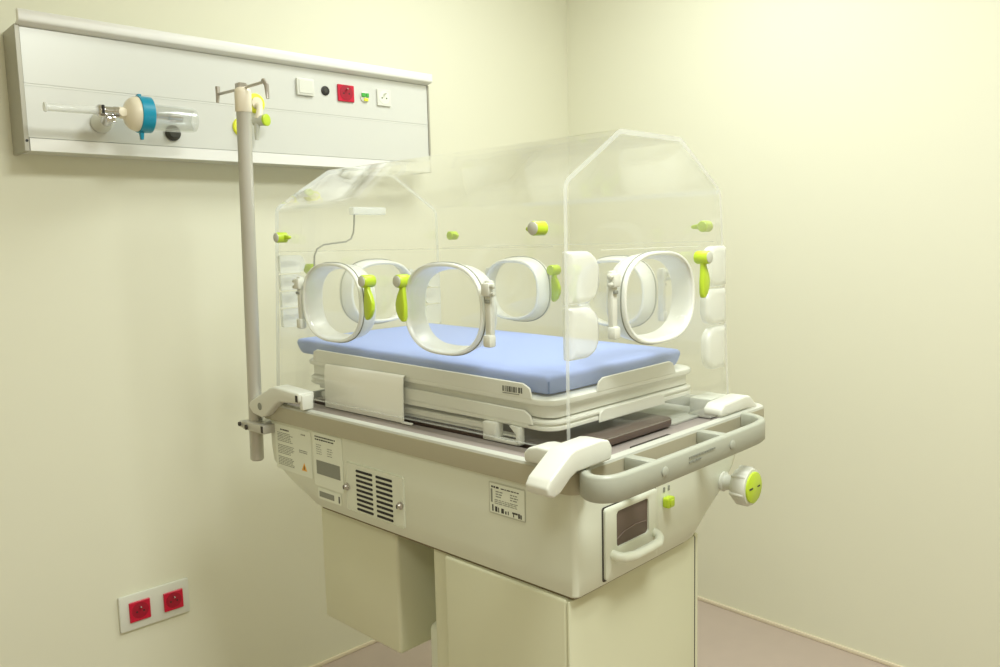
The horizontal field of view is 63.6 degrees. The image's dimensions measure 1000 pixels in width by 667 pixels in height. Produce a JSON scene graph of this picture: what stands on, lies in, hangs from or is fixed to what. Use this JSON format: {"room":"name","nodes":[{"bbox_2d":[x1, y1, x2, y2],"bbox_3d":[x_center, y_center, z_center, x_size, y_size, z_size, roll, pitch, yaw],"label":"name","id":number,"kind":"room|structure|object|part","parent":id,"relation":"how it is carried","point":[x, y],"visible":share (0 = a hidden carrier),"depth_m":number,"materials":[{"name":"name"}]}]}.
{"room":"hospital room","nodes":[
{"label":"hospital room","id":0,"kind":"room"},
{"bbox_2d":[0,0,570,666],"bbox_3d":[-1.082,-0.158,2.102,3.900,2.600,0.100,-7,9,-43],"label":"wall","id":1,"kind":"structure","parent":0,"point":[126,465],"depth_m":2.30,"materials":[{"name":"beige paint"}]},
{"bbox_2d":[117,577,189,632],"bbox_3d":[-0.948,0.750,2.222,0.189,0.099,0.028,-7,9,-43],"label":"wall socket","id":2,"kind":"object","parent":1,"relation":"attached to","point":[142,608],"visible":1,"depth_m":2.22,"materials":[{"name":"white plastic"}]},
{"bbox_2d":[129,597,150,622],"bbox_3d":[-0.976,0.754,2.189,0.055,0.055,0.019,-7,9,-43],"label":"socket","id":3,"kind":"object","parent":2,"relation":"attached to","point":[139,607],"depth_m":2.19,"materials":[{"name":"red plastic"}]},
{"bbox_2d":[163,588,183,611],"bbox_3d":[-0.910,0.747,2.252,0.053,0.053,0.019,-7,9,-43],"label":"socket","id":4,"kind":"object","parent":2,"relation":"attached to","point":[173,598],"depth_m":2.25,"materials":[{"name":"red plastic"}]},
{"bbox_2d":[3,8,431,174],"bbox_3d":[-0.693,-0.636,2.278,1.200,0.315,0.124,-7,9,-43],"label":"panel","id":5,"kind":"object","parent":1,"relation":"attached to","point":[326,113],"visible":0.84,"depth_m":2.13,"materials":[{"name":"silver metal"}]},
{"bbox_2d":[42,94,197,140],"bbox_3d":[-0.909,-0.517,1.929,0.344,0.107,0.145,-7,9,-43],"label":"oxygen flowmeter","id":6,"kind":"object","parent":5,"relation":"attached to","point":[138,113],"visible":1,"depth_m":1.90,"materials":[{"name":"white plastic"}]},
{"bbox_3d":[-0.885,-0.522,1.911,0.047,0.082,0.082,-7,9,-43],"label":"ivory lid","id":7,"kind":"part","parent":6,"relation":"part of","materials":[{"name":"beige plastic"}]},
{"bbox_2d":[154,104,197,132],"bbox_3d":[-0.805,-0.529,1.987,0.111,0.064,0.064,-7,9,-43],"label":"clear jar","id":8,"kind":"object","parent":6,"relation":"on","point":[170,116],"depth_m":1.97,"materials":[{"name":"plastic"}]},
{"bbox_2d":[232,119,236,134],"bbox_3d":[-0.706,-0.566,2.209,0.052,0.052,0.014,-7,9,-43],"label":"outlet","id":9,"kind":"object","parent":5,"relation":"attached to","point":[234,123],"depth_m":2.20,"materials":[{"name":"yellow plastic"}]},
{"bbox_2d":[251,93,264,112],"bbox_3d":[-0.675,-0.638,2.232,0.054,0.054,0.014,-7,9,-43],"label":"outlet","id":10,"kind":"object","parent":5,"relation":"attached to","point":[256,97],"depth_m":2.23,"materials":[{"name":"yellow plastic"}]},
{"bbox_2d":[251,103,270,139],"bbox_3d":[-0.656,-0.584,2.212,0.051,0.104,0.038,2,7,27],"label":"valve","id":11,"kind":"object","parent":5,"relation":"attached to","point":[260,119],"visible":1,"depth_m":2.20,"materials":[{"name":"grey plastic"}]},
{"bbox_2d":[296,77,313,96],"bbox_3d":[-0.564,-0.714,2.334,0.056,0.048,0.010,-7,9,-43],"label":"light switch","id":12,"kind":"object","parent":5,"relation":"attached to","point":[304,85],"depth_m":2.33,"materials":[{"name":"white plastic"}]},
{"bbox_2d":[321,86,329,94],"bbox_3d":[-0.516,-0.718,2.383,0.027,0.027,0.005,-7,9,-43],"label":"socket","id":13,"kind":"object","parent":5,"relation":"attached to","point":[325,90],"depth_m":2.38,"materials":[{"name":"black plastic"}]},
{"bbox_2d":[337,84,353,102],"bbox_3d":[-0.461,-0.724,2.427,0.057,0.049,0.019,-7,9,-43],"label":"socket","id":14,"kind":"object","parent":5,"relation":"attached to","point":[345,92],"depth_m":2.43,"materials":[{"name":"red plastic"}]},
{"bbox_2d":[360,91,368,102],"bbox_3d":[-0.414,-0.728,2.478,0.033,0.033,0.008,-7,9,-43],"label":"outlet","id":15,"kind":"object","parent":5,"relation":"attached to","point":[364,95],"depth_m":2.47,"materials":[{"name":"green plastic"}]},
{"bbox_2d":[376,89,390,106],"bbox_3d":[-0.360,-0.738,2.522,0.051,0.050,0.019,-7,9,-43],"label":"socket","id":16,"kind":"object","parent":5,"relation":"attached to","point":[383,96],"depth_m":2.52,"materials":[{"name":"white plastic"}]},
{"bbox_2d":[310,639,377,666],"bbox_3d":[-1.016,1.130,2.205,3.692,0.014,0.008,-7,9,-43],"label":"baseboard","id":17,"kind":"structure","parent":1,"relation":"attached to","point":[373,641],"depth_m":2.67,"materials":[{"name":"beige"}]},
{"bbox_2d":[321,600,889,666],"bbox_3d":[0.263,1.304,0.883,3.900,0.100,3.900,-7,9,-43],"label":"floor","id":18,"kind":"structure","parent":0,"point":[725,638],"depth_m":2.66,"materials":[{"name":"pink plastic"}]},
{"bbox_2d":[215,78,764,666],"bbox_3d":[-0.026,0.295,1.762,1.102,1.718,0.734,5,9,44],"label":"incubator","id":19,"kind":"object","parent":18,"relation":"on","point":[510,524],"visible":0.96,"depth_m":1.48,"materials":[{"name":"white plastic"}]},
{"bbox_2d":[324,364,412,425],"bbox_3d":[-0.280,0.124,1.693,0.299,0.096,0.015,5,9,44],"label":"paper sheet","id":20,"kind":"object","parent":19,"relation":"on","point":[377,394],"visible":1,"depth_m":1.69,"materials":[{"name":"white paper"}]},
{"bbox_2d":[342,461,405,528],"bbox_3d":[-0.251,0.314,1.579,0.020,0.100,0.188,-7,9,-43],"label":"vent grille","id":21,"kind":"object","parent":19,"relation":"attached to","point":[373,492],"depth_m":1.58,"materials":[{"name":"white plastic"}]},
{"bbox_2d":[297,323,679,393],"bbox_3d":[-0.054,0.039,1.795,0.789,0.051,0.424,5,9,44],"label":"mattress","id":22,"kind":"object","parent":19,"relation":"on","point":[537,361],"visible":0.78,"depth_m":1.62,"materials":[{"name":"blue fabric"}]},
{"bbox_2d":[315,396,671,448],"bbox_3d":[-0.048,0.166,1.737,0.768,0.021,0.325,5,9,44],"label":"base plate","id":23,"kind":"object","parent":19,"relation":"in","point":[633,428],"depth_m":1.52,"materials":[{"name":"brown"}]},
{"bbox_2d":[332,129,656,176],"bbox_3d":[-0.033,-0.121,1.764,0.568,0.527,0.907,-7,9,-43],"label":"roof panel","id":24,"kind":"object","parent":19,"relation":"attached to","point":[589,141],"depth_m":1.66,"materials":[{"name":"clear plastic"}]},
{"bbox_2d":[309,349,690,417],"bbox_3d":[-0.022,0.068,1.780,0.499,0.072,0.771,-7,9,-43],"label":"tray","id":25,"kind":"object","parent":19,"relation":"on","point":[444,390],"depth_m":1.51,"materials":[{"name":"grey plastic"}]},
{"bbox_3d":[-0.019,0.106,1.785,0.756,0.045,0.475,5,9,44],"label":"tray drawer","id":26,"kind":"part","parent":19,"relation":"part of","materials":[{"name":"white plastic"}]},
{"bbox_2d":[271,420,734,599],"bbox_3d":[-0.008,0.276,1.744,0.604,0.173,0.913,-7,9,-43],"label":"housing","id":27,"kind":"object","parent":19,"relation":"in","point":[484,522],"depth_m":1.41,"materials":[{"name":"white plastic"}]},
{"bbox_3d":[0.011,0.276,1.325,0.082,0.055,0.002,5,9,44],"label":"rating plate","id":28,"kind":"part","parent":19,"relation":"part of","materials":[{"name":"white paper"}]},
{"bbox_3d":[0.218,0.331,1.335,0.006,0.123,0.153,5,9,44],"label":"access door","id":29,"kind":"part","parent":19,"relation":"part of","materials":[{"name":"white plastic"}]},
{"bbox_3d":[0.243,0.712,1.421,0.005,0.628,0.374,5,9,44],"label":"cabinet door","id":30,"kind":"part","parent":19,"relation":"part of","materials":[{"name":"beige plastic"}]},
{"bbox_3d":[0.232,0.352,1.330,0.032,0.025,0.136,5,9,44],"label":"door handle","id":31,"kind":"part","parent":19,"relation":"part of","materials":[{"name":"white plastic"}]},
{"bbox_3d":[0.318,0.202,1.375,0.077,0.041,0.542,5,9,44],"label":"push handle","id":32,"kind":"part","parent":19,"relation":"part of","materials":[{"name":"grey plastic"}]},
{"bbox_2d":[689,447,715,463],"bbox_3d":[0.336,0.202,1.337,0.001,0.011,0.084,5,9,44],"label":"print","id":33,"kind":"object","parent":19,"relation":"on","point":[708,450],"depth_m":1.33},
{"bbox_3d":[0.453,0.287,1.536,0.062,0.073,0.072,5,9,44],"label":"control knob","id":34,"kind":"part","parent":19,"relation":"part of","materials":[{"name":"white plastic"}]},
{"bbox_3d":[0.477,0.289,1.513,0.005,0.059,0.059,5,9,44],"label":"knob","id":35,"kind":"part","parent":19,"relation":"part of","materials":[{"name":"green plastic"}]},
{"bbox_2d":[566,0,999,666],"bbox_3d":[1.603,-0.218,2.033,0.100,2.600,3.700,-7,9,-43],"label":"wall","id":36,"kind":"structure","parent":0,"point":[842,157],"depth_m":2.56,"materials":[{"name":"beige paint"}]},
{"bbox_2d":[697,596,903,666],"bbox_3d":[1.596,1.072,2.140,0.008,0.014,3.700,-7,9,-43],"label":"baseboard","id":37,"kind":"structure","parent":36,"relation":"attached to","point":[882,661],"depth_m":2.73,"materials":[{"name":"beige"}]}
]}

